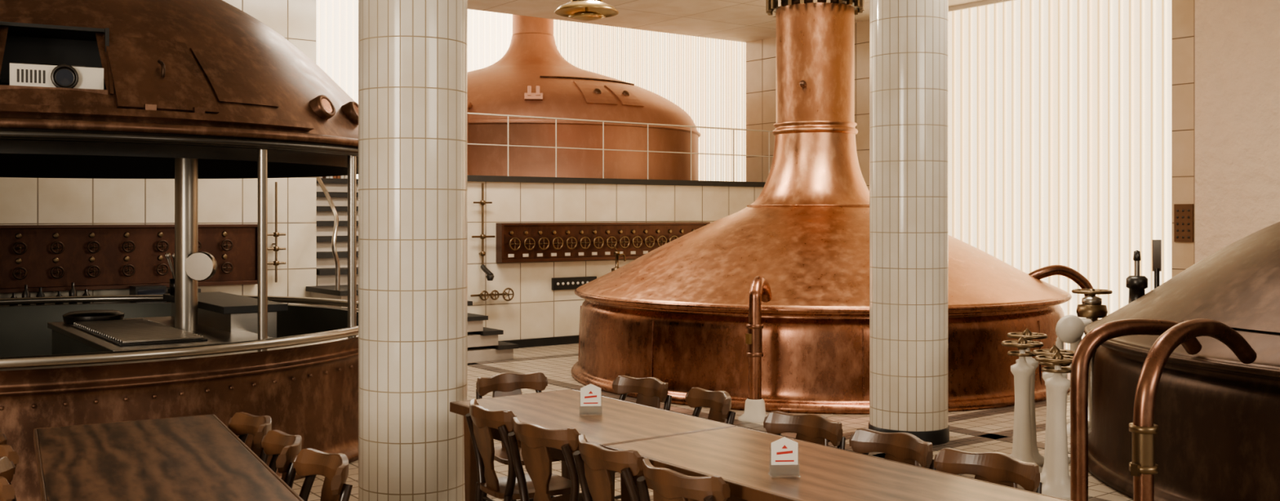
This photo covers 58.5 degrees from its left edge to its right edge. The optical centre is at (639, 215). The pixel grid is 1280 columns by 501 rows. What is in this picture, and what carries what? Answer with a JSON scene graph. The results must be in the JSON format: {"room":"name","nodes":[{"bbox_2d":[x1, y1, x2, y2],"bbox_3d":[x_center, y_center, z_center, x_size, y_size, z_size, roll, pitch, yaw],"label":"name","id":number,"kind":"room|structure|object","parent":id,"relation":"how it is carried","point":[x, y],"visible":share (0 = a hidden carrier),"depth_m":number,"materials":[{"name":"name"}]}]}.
{"room":"processing plant","nodes":[
{"label":"processing plant","id":0,"kind":"room"},
{"bbox_2d":[0,0,315,306],"bbox_3d":[-7.804,-0.535,9.303,10.520,4.270,0.300,0,0,-36],"label":"wall","id":1,"kind":"structure","parent":0,"point":[23,201],"depth_m":11.71,"materials":[{"name":"tile"}]},
{"bbox_2d":[0,224,257,293],"bbox_3d":[-5.391,0.400,10.765,3.600,0.620,0.215,0,0,-36],"label":"panel","id":2,"kind":"object","parent":1,"relation":"attached to","point":[51,258],"visible":0.91,"depth_m":10.98,"materials":[{"name":"brown wood"}]},
{"bbox_2d":[267,182,285,282],"bbox_3d":[-3.826,0.175,11.979,0.200,1.050,0.128,0,0,-36],"label":"pipe","id":3,"kind":"object","parent":1,"relation":"attached to","point":[276,234],"visible":0.88,"depth_m":11.94,"materials":[{"name":"gold metal"}]},
{"bbox_2d":[467,175,765,186],"bbox_3d":[-7.100,-0.435,14.470,17.800,0.070,7.890,0,0,-36],"label":"trim","id":4,"kind":"structure","parent":1,"relation":"attached to","point":[470,178],"depth_m":14.54,"materials":[{"name":"stone"}]},
{"bbox_2d":[320,175,347,178],"bbox_3d":[-3.979,-0.572,15.019,0.471,0.334,0.180,0,0,-36],"label":"books","id":5,"kind":"object","parent":4,"relation":"on","point":[339,176],"visible":0.02,"depth_m":14.93,"materials":[{"name":"multicoloured paper"}]},
{"bbox_2d":[315,0,512,178],"bbox_3d":[-9.329,-2.430,17.479,17.804,3.860,0.080,0,0,-36],"label":"window","id":6,"kind":"structure","parent":4,"relation":"on","point":[490,33],"depth_m":20.56,"materials":[{"name":"fabric"}]},
{"bbox_2d":[467,14,700,180],"bbox_3d":[-1.618,-2.430,17.301,5.068,3.920,5.068,0,0,-21],"label":"kettle","id":7,"kind":"object","parent":4,"relation":"on","point":[532,77],"visible":0.77,"depth_m":15.21,"materials":[{"name":"brown metal"}]},
{"bbox_2d":[467,112,773,181],"bbox_3d":[0.083,-0.838,14.977,5.550,0.745,0.050,0,0,-36],"label":"railing","id":8,"kind":"object","parent":4,"relation":"on","point":[477,113],"visible":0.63,"depth_m":14.59,"materials":[{"name":"metal"}]},
{"bbox_2d":[467,181,763,341],"bbox_3d":[0.035,0.600,15.041,5.650,2.000,0.200,0,0,-36],"label":"wall","id":9,"kind":"structure","parent":0,"point":[535,311],"depth_m":14.08,"materials":[{"name":"tile"}]},
{"bbox_2d":[471,182,495,280],"bbox_3d":[-1.837,0.190,13.394,0.266,1.140,0.253,0,0,-4],"label":"pipe","id":10,"kind":"object","parent":9,"relation":"attached to","point":[490,276],"visible":1,"depth_m":13.41,"materials":[{"name":"gold metal"}]},
{"bbox_2d":[470,288,514,301],"bbox_3d":[-1.747,0.940,13.508,0.540,0.160,0.145,0,0,-36],"label":"valves","id":11,"kind":"object","parent":9,"relation":"attached to","point":[491,295],"visible":1,"depth_m":13.48,"materials":[{"name":"gold metal"}]},
{"bbox_2d":[502,335,578,348],"bbox_3d":[-4.780,1.550,11.335,17.800,0.100,0.030,0,0,-36],"label":"baseboard","id":12,"kind":"structure","parent":9,"relation":"attached to","point":[548,341],"depth_m":14.00,"materials":[{"name":"black ceramic"}]},
{"bbox_2d":[551,276,596,290],"bbox_3d":[-0.815,0.845,14.257,0.650,0.150,0.050,0,0,-36],"label":"strip","id":13,"kind":"object","parent":9,"relation":"attached to","point":[557,283],"visible":0.84,"depth_m":14.19,"materials":[{"name":"black metal"}]},
{"bbox_2d":[496,222,710,262],"bbox_3d":[-0.363,0.325,14.486,3.210,0.470,0.215,0,0,-36],"label":"panel","id":14,"kind":"object","parent":9,"relation":"attached to","point":[516,242],"visible":0.81,"depth_m":14.21,"materials":[{"name":"brown wood"}]},
{"bbox_2d":[292,343,1133,500],"bbox_3d":[-2.298,1.673,8.233,18.100,0.153,23.970,0,0,-36],"label":"floor","id":15,"kind":"structure","parent":0,"point":[987,430],"depth_m":8.84,"materials":[{"name":"tile"}]},
{"bbox_2d":[0,456,15,500],"bbox_3d":[-1.925,1.204,3.743,0.443,0.799,0.382,0,0,-28],"label":"dining chair","id":16,"kind":"object","parent":15,"relation":"on","point":[7,468],"visible":1,"depth_m":3.78,"materials":[{"name":"brown wood"}]},
{"bbox_2d":[0,431,18,500],"bbox_3d":[-2.206,1.204,4.240,0.443,0.799,0.382,0,0,-35],"label":"dining chair","id":17,"kind":"object","parent":15,"relation":"on","point":[6,450],"visible":0.38,"depth_m":4.01,"materials":[{"name":"brown wood"}]},
{"bbox_2d":[90,301,168,303],"bbox_3d":[-5.831,1.220,10.234,3.900,0.760,0.490,0,0,-36],"label":"countertop","id":18,"kind":"structure","parent":15,"relation":"on","point":[128,301],"depth_m":11.04,"materials":[{"name":"orange metal"}]},
{"bbox_2d":[10,293,17,297],"bbox_3d":[-5.678,0.723,10.354,0.046,0.038,0.070,0,0,-36],"label":"bottles","id":19,"kind":"object","parent":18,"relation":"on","point":[13,294],"depth_m":10.34,"materials":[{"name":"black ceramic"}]},
{"bbox_2d":[22,284,30,297],"bbox_3d":[-5.598,0.690,10.412,0.059,0.113,0.070,0,0,-36],"label":"bottles","id":20,"kind":"object","parent":18,"relation":"on","point":[25,294],"depth_m":10.40,"materials":[{"name":"black glass"}]},
{"bbox_2d":[35,287,44,297],"bbox_3d":[-5.505,0.702,10.481,0.067,0.084,0.070,0,0,-36],"label":"bottles","id":21,"kind":"object","parent":18,"relation":"on","point":[40,294],"depth_m":10.47,"materials":[{"name":"black glass"}]},
{"bbox_2d":[68,282,76,296],"bbox_3d":[-5.289,0.687,10.641,0.062,0.123,0.070,0,0,-36],"label":"bottles","id":22,"kind":"object","parent":18,"relation":"on","point":[72,292],"depth_m":10.63,"materials":[{"name":"black glass"}]},
{"bbox_2d":[82,288,90,296],"bbox_3d":[-5.194,0.722,10.711,0.063,0.063,0.070,0,0,-36],"label":"bottles","id":23,"kind":"object","parent":18,"relation":"on","point":[86,294],"depth_m":10.70,"materials":[{"name":"black glass"}]},
{"bbox_2d":[129,284,200,302],"bbox_3d":[-4.612,0.759,11.108,0.600,0.160,0.255,0,0,-36],"label":"cash register","id":24,"kind":"object","parent":18,"relation":"on","point":[148,289],"visible":0.41,"depth_m":10.93,"materials":[{"name":"black plastic"}]},
{"bbox_2d":[33,414,304,500],"bbox_3d":[-1.617,1.225,3.817,0.684,0.750,2.074,0,0,-29],"label":"dining table","id":25,"kind":"object","parent":15,"relation":"on","point":[197,458],"visible":1,"depth_m":3.91,"materials":[{"name":"brown wood"}]},
{"bbox_2d":[0,0,358,500],"bbox_3d":[-4.200,-0.534,8.113,5.023,4.268,5.023,0,0,-36],"label":"kettle","id":26,"kind":"object","parent":15,"relation":"on","point":[193,90],"visible":0.73,"depth_m":6.78,"materials":[{"name":"metal"}]},
{"bbox_2d":[9,62,103,89],"bbox_3d":[-3.208,-0.746,6.292,0.456,0.159,0.280,0,0,-28],"label":"projector","id":27,"kind":"object","parent":26,"relation":"on","point":[64,76],"visible":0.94,"depth_m":6.18,"materials":[{"name":"white plastic"}]},
{"bbox_2d":[47,291,288,355],"bbox_3d":[-3.271,1.060,8.035,1.260,0.880,2.209,0,0,-36],"label":"countertop","id":28,"kind":"structure","parent":26,"relation":"on","point":[223,317],"depth_m":7.90,"materials":[{"name":"metal"}]},
{"bbox_2d":[164,252,174,294],"bbox_3d":[-3.656,0.454,9.013,0.166,0.331,0.168,0,0,-36],"label":"utensil holder","id":29,"kind":"object","parent":28,"relation":"on","point":[167,255],"visible":0.32,"depth_m":8.97,"materials":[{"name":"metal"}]},
{"bbox_2d":[227,412,271,463],"bbox_3d":[-1.669,1.204,4.460,0.443,0.799,0.382,0,0,-33],"label":"dining chair","id":30,"kind":"object","parent":15,"relation":"on","point":[242,424],"visible":0.56,"depth_m":4.61,"materials":[{"name":"brown wood"}]},
{"bbox_2d":[261,430,302,488],"bbox_3d":[-1.437,1.204,4.079,0.443,0.799,0.382,0,0,-26],"label":"dining chair","id":31,"kind":"object","parent":15,"relation":"on","point":[283,447],"visible":0.76,"depth_m":4.17,"materials":[{"name":"brown wood"}]},
{"bbox_2d":[293,448,352,500],"bbox_3d":[-1.178,1.204,3.730,0.443,0.799,0.382,0,0,-35],"label":"dining chair","id":32,"kind":"object","parent":15,"relation":"on","point":[309,463],"visible":1,"depth_m":3.88,"materials":[{"name":"brown wood"}]},
{"bbox_2d":[306,177,518,363],"bbox_3d":[-3.047,0.571,13.246,2.060,2.058,2.920,0,0,-36],"label":"staircase","id":33,"kind":"structure","parent":15,"relation":"on","point":[483,344],"depth_m":12.68,"materials":[{"name":"tile"}]},
{"bbox_2d":[315,177,340,290],"bbox_3d":[-3.737,-0.380,12.770,0.232,2.276,2.840,0,0,-32],"label":"stair handrail","id":34,"kind":"object","parent":33,"relation":"on","point":[318,179],"visible":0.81,"depth_m":11.61,"materials":[{"name":"silver metal"}]},
{"bbox_2d":[358,0,467,500],"bbox_3d":[-1.166,-0.535,5.880,0.566,4.270,0.566,0,0,-36],"label":"tiled column","id":35,"kind":"structure","parent":15,"relation":"on","point":[413,54],"depth_m":5.64,"materials":[{"name":"tile"}]},
{"bbox_2d":[465,399,570,500],"bbox_3d":[-0.514,1.204,4.946,0.443,0.799,0.382,0,0,-32],"label":"dining chair","id":36,"kind":"object","parent":15,"relation":"on","point":[480,420],"visible":0.79,"depth_m":4.83,"materials":[{"name":"brown wood"}]},
{"bbox_2d":[475,372,560,500],"bbox_3d":[-0.577,1.204,5.658,0.382,0.799,0.443,0,0,-32],"label":"dining chair","id":37,"kind":"object","parent":15,"relation":"on","point":[502,384],"visible":0.39,"depth_m":5.79,"materials":[{"name":"brown wood"}]},
{"bbox_2d":[507,417,621,500],"bbox_3d":[-0.275,1.204,4.556,0.443,0.799,0.382,0,0,-44],"label":"dining chair","id":38,"kind":"object","parent":15,"relation":"on","point":[535,440],"visible":0.94,"depth_m":4.41,"materials":[{"name":"brown wood"}]},
{"bbox_2d":[449,389,736,500],"bbox_3d":[-0.238,1.225,4.912,0.664,0.750,1.219,0,0,-36],"label":"dining table","id":39,"kind":"object","parent":15,"relation":"on","point":[620,421],"visible":0.52,"depth_m":4.85,"materials":[{"name":"brown wood"}]},
{"bbox_2d":[579,383,602,415],"bbox_3d":[-0.210,0.784,4.883,0.096,0.130,0.060,0,0,-3],"label":"card stand","id":40,"kind":"object","parent":39,"relation":"on","point":[590,395],"visible":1,"depth_m":4.88,"materials":[{"name":"paper"}]},
{"bbox_2d":[573,434,644,500],"bbox_3d":[0.003,1.204,4.147,0.443,0.799,0.382,0,0,-33],"label":"dining chair","id":41,"kind":"object","parent":15,"relation":"on","point":[593,462],"visible":1,"depth_m":3.99,"materials":[{"name":"brown wood"}]},
{"bbox_2d":[612,375,671,499],"bbox_3d":[-0.097,1.204,5.529,0.443,0.799,0.382,0,0,-40],"label":"dining chair","id":42,"kind":"object","parent":15,"relation":"on","point":[651,391],"visible":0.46,"depth_m":5.66,"materials":[{"name":"brown wood"}]},
{"bbox_2d":[636,457,730,500],"bbox_3d":[0.240,1.204,3.758,0.443,0.799,0.382,0,0,-40],"label":"dining chair","id":43,"kind":"object","parent":15,"relation":"on","point":[667,485],"visible":1,"depth_m":3.58,"materials":[{"name":"brown wood"}]},
{"bbox_2d":[685,387,735,425],"bbox_3d":[0.188,1.204,5.143,0.443,0.799,0.382,0,0,-23],"label":"dining chair","id":44,"kind":"object","parent":15,"relation":"on","point":[719,402],"visible":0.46,"depth_m":5.25,"materials":[{"name":"brown wood"}]},
{"bbox_2d":[737,275,772,423],"bbox_3d":[0.973,1.040,9.054,0.258,1.120,0.559,0,0,30],"label":"riser pipe","id":45,"kind":"object","parent":15,"relation":"on","point":[760,289],"visible":0.99,"depth_m":8.88,"materials":[{"name":"brown metal"}]},
{"bbox_2d":[763,411,845,449],"bbox_3d":[0.554,1.204,4.481,0.443,0.799,0.382,0,0,-41],"label":"dining chair","id":46,"kind":"object","parent":15,"relation":"on","point":[816,428],"visible":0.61,"depth_m":4.62,"materials":[{"name":"brown wood"}]},
{"bbox_2d":[570,0,1093,414],"bbox_3d":[1.785,-0.534,11.659,4.968,4.268,4.968,0,0,-32],"label":"kettle","id":47,"kind":"object","parent":15,"relation":"on","point":[676,314],"visible":0.88,"depth_m":10.08,"materials":[{"name":"metal"}]},
{"bbox_2d":[611,244,626,271],"bbox_3d":[-0.255,0.973,13.931,0.202,1.254,0.136,0,0,-36],"label":"tap","id":48,"kind":"object","parent":47,"relation":"attached to","point":[616,253],"visible":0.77,"depth_m":13.89,"materials":[{"name":"gold metal"}]},
{"bbox_2d":[602,426,1071,500],"bbox_3d":[0.603,1.225,3.774,0.664,0.750,1.599,0,0,-36],"label":"dining table","id":49,"kind":"object","parent":15,"relation":"on","point":[740,455],"visible":0.72,"depth_m":3.77,"materials":[{"name":"brown wood"}]},
{"bbox_2d":[768,437,800,477],"bbox_3d":[0.472,0.787,3.733,0.096,0.125,0.060,0,0,-3],"label":"card stand","id":50,"kind":"object","parent":49,"relation":"on","point":[784,452],"visible":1,"depth_m":3.73,"materials":[{"name":"paper"}]},
{"bbox_2d":[848,428,936,470],"bbox_3d":[0.809,1.204,4.104,0.443,0.799,0.382,0,0,-33],"label":"dining chair","id":51,"kind":"object","parent":15,"relation":"on","point":[907,448],"visible":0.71,"depth_m":4.23,"materials":[{"name":"brown wood"}]},
{"bbox_2d":[868,0,949,445],"bbox_3d":[1.925,-0.535,8.192,0.566,4.270,0.566,0,0,-36],"label":"tiled column","id":52,"kind":"structure","parent":15,"relation":"on","point":[908,39],"depth_m":7.95,"materials":[{"name":"tile"}]},
{"bbox_2d":[933,448,1041,493],"bbox_3d":[1.058,1.204,3.734,0.443,0.799,0.382,0,0,-40],"label":"dining chair","id":53,"kind":"object","parent":15,"relation":"on","point":[996,468],"visible":0.84,"depth_m":3.86,"materials":[{"name":"brown wood"}]},
{"bbox_2d":[1000,336,1044,473],"bbox_3d":[2.378,1.175,7.109,0.254,0.850,0.254,0,0,-36],"label":"pedestal","id":54,"kind":"object","parent":15,"relation":"on","point":[1022,371],"visible":0.89,"depth_m":7.07,"materials":[{"name":"white paint"}]},
{"bbox_2d":[1006,328,1048,466],"bbox_3d":[2.508,1.165,7.404,0.254,0.870,0.254,0,0,-36],"label":"pedestal","id":55,"kind":"object","parent":15,"relation":"on","point":[1038,459],"visible":0.44,"depth_m":7.36,"materials":[{"name":"white paint"}]},
{"bbox_2d":[1031,345,1075,484],"bbox_3d":[2.468,1.185,6.802,0.254,0.830,0.254,0,0,-36],"label":"pedestal","id":56,"kind":"object","parent":15,"relation":"on","point":[1054,349],"visible":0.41,"depth_m":6.78,"materials":[{"name":"white ceramic"}]},
{"bbox_2d":[1034,351,1073,500],"bbox_3d":[2.382,1.185,6.515,0.254,0.830,0.254,0,0,-36],"label":"pedestal","id":57,"kind":"object","parent":15,"relation":"on","point":[1056,484],"visible":0.87,"depth_m":6.47,"materials":[{"name":"white ceramic"}]},
{"bbox_2d":[1055,315,1084,463],"bbox_3d":[2.747,1.120,7.418,0.182,0.959,0.221,0,0,-36],"label":"gauge","id":58,"kind":"object","parent":15,"relation":"on","point":[1069,329],"visible":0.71,"depth_m":7.36,"materials":[{"name":"white paint"}]},
{"bbox_2d":[1066,288,1112,435],"bbox_3d":[3.292,1.073,8.482,0.504,1.055,0.288,0,0,-36],"label":"stand","id":59,"kind":"object","parent":15,"relation":"on","point":[1091,308],"visible":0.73,"depth_m":8.48,"materials":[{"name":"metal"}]},
{"bbox_2d":[1070,319,1201,500],"bbox_3d":[2.509,1.061,5.784,0.983,1.078,0.178,0,0,-28],"label":"pipe","id":60,"kind":"object","parent":15,"relation":"on","point":[1091,342],"visible":0.89,"depth_m":5.59,"materials":[{"name":"brown metal"}]},
{"bbox_2d":[1084,222,1279,500],"bbox_3d":[5.235,-0.534,6.710,4.968,4.268,4.968,0,0,-27],"label":"copper kettle","id":61,"kind":"object","parent":15,"relation":"on","point":[1217,415],"visible":0.82,"depth_m":6.20,"materials":[{"name":"metal"}]},
{"bbox_2d":[1128,318,1257,500],"bbox_3d":[2.547,1.039,5.280,1.244,1.121,0.178,0,0,-44],"label":"pipe","id":62,"kind":"object","parent":15,"relation":"on","point":[1143,466],"visible":1,"depth_m":4.91,"materials":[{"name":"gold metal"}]},
{"bbox_2d":[467,0,982,42],"bbox_3d":[-0.304,-2.795,5.497,18.050,0.250,17.200,0,0,-36],"label":"ceiling","id":63,"kind":"structure","parent":0,"point":[737,20],"depth_m":15.23,"materials":[{"name":"beige paint"}]},
{"bbox_2d":[554,0,618,21],"bbox_3d":[-0.420,-2.104,9.007,0.510,1.132,0.510,0,0,-36],"label":"pendant lamp","id":64,"kind":"object","parent":63,"relation":"hanging from","point":[581,10],"visible":1,"depth_m":8.94,"materials":[{"name":"gold metal"}]},
{"bbox_2d":[746,0,1194,278],"bbox_3d":[3.876,-0.535,14.810,0.250,4.270,7.200,0,0,-37],"label":"wall","id":65,"kind":"structure","parent":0,"point":[761,55],"depth_m":15.63,"materials":[{"name":"tile"}]},
{"bbox_2d":[948,0,1171,350],"bbox_3d":[4.654,-0.555,13.717,0.080,4.230,3.684,0,0,-36],"label":"window","id":66,"kind":"structure","parent":65,"relation":"in","point":[1067,104],"depth_m":13.34,"materials":[{"name":"fabric"}]},
{"bbox_2d":[1173,204,1193,242],"bbox_3d":[5.733,0.080,12.055,0.042,0.400,0.200,0,0,-36],"label":"switch panel","id":67,"kind":"object","parent":65,"relation":"attached to","point":[1183,213],"visible":1,"depth_m":12.04,"materials":[{"name":"metal"}]},
{"bbox_2d":[1194,0,1279,264],"bbox_3d":[8.910,-0.535,7.906,0.370,4.270,10.110,0,0,-36],"label":"wall","id":68,"kind":"structure","parent":0,"point":[1237,42],"depth_m":11.54,"materials":[{"name":"beige paint"}]},
{"bbox_3d":[-5.390,-3.660,12.370,18.050,1.480,0.100,0,0,-37],"label":"wall","id":69,"kind":"structure","parent":0,"visible":0},
{"bbox_2d":[553,19,746,182],"bbox_3d":[-0.218,-2.430,20.300,0.080,3.860,6.504,0,0,-36],"label":"window","id":70,"kind":"structure","parent":69,"relation":"in","point":[676,40],"depth_m":19.08,"materials":[{"name":"glass"}]}
]}

